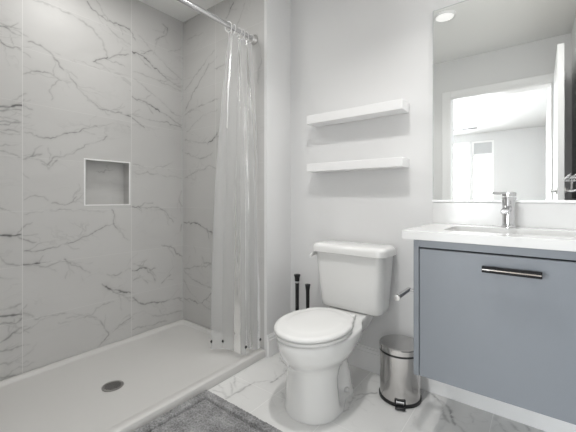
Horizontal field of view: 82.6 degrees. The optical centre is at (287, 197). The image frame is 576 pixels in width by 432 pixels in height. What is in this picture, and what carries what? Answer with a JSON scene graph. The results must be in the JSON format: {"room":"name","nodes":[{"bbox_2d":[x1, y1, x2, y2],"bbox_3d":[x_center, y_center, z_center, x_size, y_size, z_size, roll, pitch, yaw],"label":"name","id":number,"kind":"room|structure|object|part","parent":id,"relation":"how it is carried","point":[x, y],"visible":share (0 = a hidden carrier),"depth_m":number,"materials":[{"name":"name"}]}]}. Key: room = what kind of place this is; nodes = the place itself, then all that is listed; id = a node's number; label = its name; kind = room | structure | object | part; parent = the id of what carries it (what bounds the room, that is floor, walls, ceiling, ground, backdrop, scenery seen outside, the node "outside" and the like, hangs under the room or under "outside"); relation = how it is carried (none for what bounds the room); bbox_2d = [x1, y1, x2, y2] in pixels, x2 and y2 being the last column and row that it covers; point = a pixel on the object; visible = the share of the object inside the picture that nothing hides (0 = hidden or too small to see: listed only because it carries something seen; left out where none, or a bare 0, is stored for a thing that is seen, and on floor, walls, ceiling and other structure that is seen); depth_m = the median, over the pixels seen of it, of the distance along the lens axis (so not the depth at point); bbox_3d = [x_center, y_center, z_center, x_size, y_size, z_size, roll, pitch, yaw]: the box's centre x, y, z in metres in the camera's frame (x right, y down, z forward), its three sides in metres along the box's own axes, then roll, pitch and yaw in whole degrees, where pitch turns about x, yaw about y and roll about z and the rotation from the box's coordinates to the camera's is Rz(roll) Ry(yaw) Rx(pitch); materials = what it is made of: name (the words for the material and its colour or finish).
{"room":"bathroom","nodes":[
{"label":"bathroom","id":0,"kind":"room"},
{"bbox_2d":[0,0,182,380],"bbox_3d":[-1.359,-0.200,2.084,0.120,2.440,1.525,0,0,38],"label":"wall","id":1,"kind":"structure","parent":0,"point":[80,79],"depth_m":2.06,"materials":[{"name":"stone"}]},
{"bbox_2d":[84,158,129,205],"bbox_3d":[-1.233,-0.101,2.216,0.088,0.302,0.296,0,0,38],"label":"shower niche","id":2,"kind":"object","parent":1,"relation":"attached to","point":[106,182],"visible":0.96,"depth_m":2.26,"materials":[{"name":"stone"}]},
{"bbox_2d":[139,0,222,21],"bbox_3d":[-0.294,-1.470,1.335,2.722,0.100,2.119,0,0,38],"label":"ceiling","id":3,"kind":"structure","parent":0,"point":[175,9],"depth_m":2.43,"materials":[{"name":"white paint"}]},
{"bbox_2d":[183,0,263,348],"bbox_3d":[-0.423,-0.200,2.485,0.875,2.440,0.252,0,0,38],"label":"wall","id":4,"kind":"structure","parent":0,"point":[213,149],"depth_m":2.38,"materials":[{"name":"stone"}]},
{"bbox_2d":[177,0,257,44],"bbox_3d":[-0.687,-1.048,1.568,0.062,0.062,1.523,0,0,38],"label":"shower rod","id":5,"kind":"object","parent":4,"relation":"attached to","point":[188,3],"visible":0.9,"depth_m":1.90,"materials":[{"name":"silver metal"}]},
{"bbox_3d":[-0.740,-1.048,1.500,0.030,0.030,1.333,0,0,38],"label":"rod","id":6,"kind":"part","parent":5,"relation":"part of","materials":[{"name":"silver metal"}]},
{"bbox_2d":[210,21,261,354],"bbox_3d":[-0.329,-0.056,2.095,0.237,2.027,0.233,0,0,38],"label":"shower curtain","id":7,"kind":"object","parent":5,"relation":"hanging from","point":[237,322],"visible":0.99,"depth_m":2.05,"materials":[{"name":"clear plastic"}]},
{"bbox_2d":[264,0,290,356],"bbox_3d":[-0.068,-0.200,2.212,0.022,2.440,0.253,0,0,38],"label":"wall","id":8,"kind":"structure","parent":0,"point":[277,13],"depth_m":2.18,"materials":[{"name":"white paint"}]},
{"bbox_2d":[267,332,278,357],"bbox_3d":[-0.052,0.951,2.199,0.018,0.138,0.253,0,0,38],"label":"baseboard","id":9,"kind":"structure","parent":8,"relation":"attached to","point":[272,347],"depth_m":2.12,"materials":[{"name":"white paint"}]},
{"bbox_2d":[208,352,545,431],"bbox_3d":[-0.356,1.070,1.319,2.602,0.100,2.019,0,0,38],"label":"floor","id":10,"kind":"structure","parent":0,"point":[259,389],"depth_m":1.57,"materials":[{"name":"tile"}]},
{"bbox_2d":[0,319,265,431],"bbox_3d":[-0.958,0.996,1.775,0.888,0.046,1.520,0,0,38],"label":"shower pan","id":11,"kind":"object","parent":10,"relation":"on","point":[124,385],"visible":1,"depth_m":1.77,"materials":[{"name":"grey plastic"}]},
{"bbox_2d":[105,381,120,389],"bbox_3d":[-0.931,0.996,1.743,0.078,0.002,0.070,0,0,-17],"label":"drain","id":12,"kind":"object","parent":11,"relation":"attached to","point":[112,385],"depth_m":1.74,"materials":[{"name":"silver metal"}]},
{"bbox_2d":[134,390,281,431],"bbox_3d":[-0.462,1.006,1.243,0.528,0.026,0.808,0,0,38],"label":"bath mat","id":13,"kind":"object","parent":10,"relation":"on","point":[206,411],"visible":1,"depth_m":1.48,"materials":[{"name":"grey fabric"}]},
{"bbox_2d":[294,274,299,310],"bbox_3d":[0.061,0.764,2.197,0.084,0.510,0.084,0,0,38],"label":"toilet brush","id":14,"kind":"object","parent":10,"relation":"on","point":[297,276],"visible":0.36,"depth_m":2.19,"materials":[{"name":"black plastic"}]},
{"bbox_3d":[0.061,0.720,2.197,0.029,0.303,0.029,0,0,38],"label":"handle","id":15,"kind":"part","parent":14,"relation":"part of","materials":[{"name":"black plastic"}]},
{"bbox_2d":[305,284,309,308],"bbox_3d":[0.126,0.784,2.098,0.100,0.469,0.100,0,0,38],"label":"plunger","id":16,"kind":"object","parent":10,"relation":"on","point":[307,286],"visible":0.23,"depth_m":2.09,"materials":[{"name":"black plastic"}]},
{"bbox_2d":[274,240,395,424],"bbox_3d":[0.215,0.639,1.682,0.461,0.760,0.723,0,0,38],"label":"toilet","id":17,"kind":"object","parent":10,"relation":"on","point":[315,344],"visible":1,"depth_m":1.59,"materials":[{"name":"white ceramic"}]},
{"bbox_3d":[0.126,0.623,1.572,0.346,0.018,0.434,0,0,38],"label":"seat","id":18,"kind":"part","parent":17,"relation":"part of","materials":[{"name":"white plastic"}]},
{"bbox_3d":[0.126,0.599,1.573,0.350,0.029,0.442,0,0,38],"label":"lid","id":19,"kind":"part","parent":17,"relation":"part of","materials":[{"name":"white plastic"}]},
{"bbox_3d":[0.211,0.826,1.683,0.349,0.386,0.714,0,0,38],"label":"bowl","id":20,"kind":"part","parent":17,"relation":"part of","materials":[{"name":"white ceramic"}]},
{"bbox_3d":[0.372,0.285,1.879,0.452,0.052,0.218,0,0,38],"label":"tank lid","id":21,"kind":"part","parent":17,"relation":"part of","materials":[{"name":"white ceramic"}]},
{"bbox_3d":[0.377,0.470,1.885,0.418,0.324,0.193,0,0,38],"label":"tank","id":22,"kind":"part","parent":17,"relation":"part of","materials":[{"name":"white ceramic"}]},
{"bbox_2d":[379,335,421,410],"bbox_3d":[0.573,0.878,1.687,0.216,0.282,0.208,0,0,-30],"label":"pedal bin","id":23,"kind":"object","parent":10,"relation":"on","point":[400,387],"visible":0.89,"depth_m":1.61,"materials":[{"name":"silver metal"}]},
{"bbox_3d":[0.576,0.740,1.689,0.190,0.006,0.190,0,0,38],"label":"lid","id":24,"kind":"part","parent":23,"relation":"part of","materials":[{"name":"silver metal"}]},
{"bbox_2d":[291,0,501,349],"bbox_3d":[0.717,-0.200,1.831,1.725,2.440,0.100,0,0,38],"label":"wall","id":25,"kind":"structure","parent":0,"point":[346,54],"depth_m":1.97,"materials":[{"name":"white paint"}]},
{"bbox_2d":[307,99,408,126],"bbox_3d":[0.393,-0.495,1.946,0.607,0.052,0.111,0,0,38],"label":"floating shelf","id":26,"kind":"object","parent":25,"relation":"attached to","point":[400,106],"visible":1,"depth_m":1.88,"materials":[{"name":"white paint"}]},
{"bbox_2d":[307,157,408,172],"bbox_3d":[0.393,-0.191,1.946,0.607,0.050,0.111,0,0,38],"label":"floating shelf","id":27,"kind":"object","parent":25,"relation":"attached to","point":[395,162],"visible":1,"depth_m":1.87,"materials":[{"name":"white paint"}]},
{"bbox_2d":[347,343,575,431],"bbox_3d":[0.656,0.951,1.804,1.587,0.138,0.018,0,0,38],"label":"baseboard","id":28,"kind":"structure","parent":25,"relation":"attached to","point":[364,357],"depth_m":1.60,"materials":[{"name":"white paint"}]},
{"bbox_2d":[414,240,575,424],"bbox_3d":[0.882,0.435,1.303,0.613,0.538,0.534,0,0,38],"label":"vanity cabinet","id":29,"kind":"object","parent":25,"relation":"attached to","point":[494,322],"visible":0.87,"depth_m":1.14,"materials":[{"name":"blue paint"}]},
{"bbox_2d":[394,287,413,300],"bbox_3d":[0.525,0.414,1.410,0.082,0.044,0.177,0,0,38],"label":"toilet roll holder","id":30,"kind":"object","parent":29,"relation":"attached to","point":[397,297],"visible":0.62,"depth_m":1.40,"materials":[{"name":"silver metal"}]},
{"bbox_2d":[402,223,575,251],"bbox_3d":[0.875,0.148,1.329,0.658,0.034,0.503,0,0,38],"label":"countertop","id":31,"kind":"structure","parent":29,"relation":"on","point":[521,237],"depth_m":1.23,"materials":[{"name":"white stone"}]},
{"bbox_2d":[488,192,515,227],"bbox_3d":[0.944,0.052,1.454,0.140,0.158,0.093,0,0,-41],"label":"faucet","id":32,"kind":"object","parent":31,"relation":"on","point":[508,203],"visible":1,"depth_m":1.45,"materials":[{"name":"silver metal"}]},
{"bbox_3d":[0.941,-0.021,1.468,0.072,0.010,0.032,0,0,1],"label":"blade","id":33,"kind":"part","parent":32,"relation":"part of","materials":[{"name":"silver metal"}]},
{"bbox_3d":[0.948,0.050,1.422,0.029,0.034,0.102,0,0,41],"label":"spout","id":34,"kind":"part","parent":32,"relation":"part of","materials":[{"name":"silver metal"}]},
{"bbox_3d":[0.987,-0.018,1.468,0.047,0.020,0.047,0,0,38],"label":"lever","id":35,"kind":"part","parent":32,"relation":"part of","materials":[{"name":"silver metal"}]},
{"bbox_3d":[0.739,0.246,1.088,0.166,0.021,0.016,0,0,38],"label":"handle","id":36,"kind":"part","parent":29,"relation":"part of","materials":[{"name":"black metal"}]},
{"bbox_2d":[432,0,575,202],"bbox_3d":[1.020,-0.481,1.520,0.660,1.004,0.023,0,0,38],"label":"wall mirror","id":37,"kind":"object","parent":25,"relation":"attached to","point":[504,71],"visible":0.86,"depth_m":1.53,"materials":[{"name":"silver mirror"}]},
{"bbox_2d":[433,202,575,228],"bbox_3d":[1.022,0.076,1.521,0.658,0.109,0.018,0,0,38],"label":"backsplash","id":38,"kind":"structure","parent":25,"relation":"attached to","point":[536,215],"depth_m":1.53,"materials":[{"name":"white stone"}]}
]}

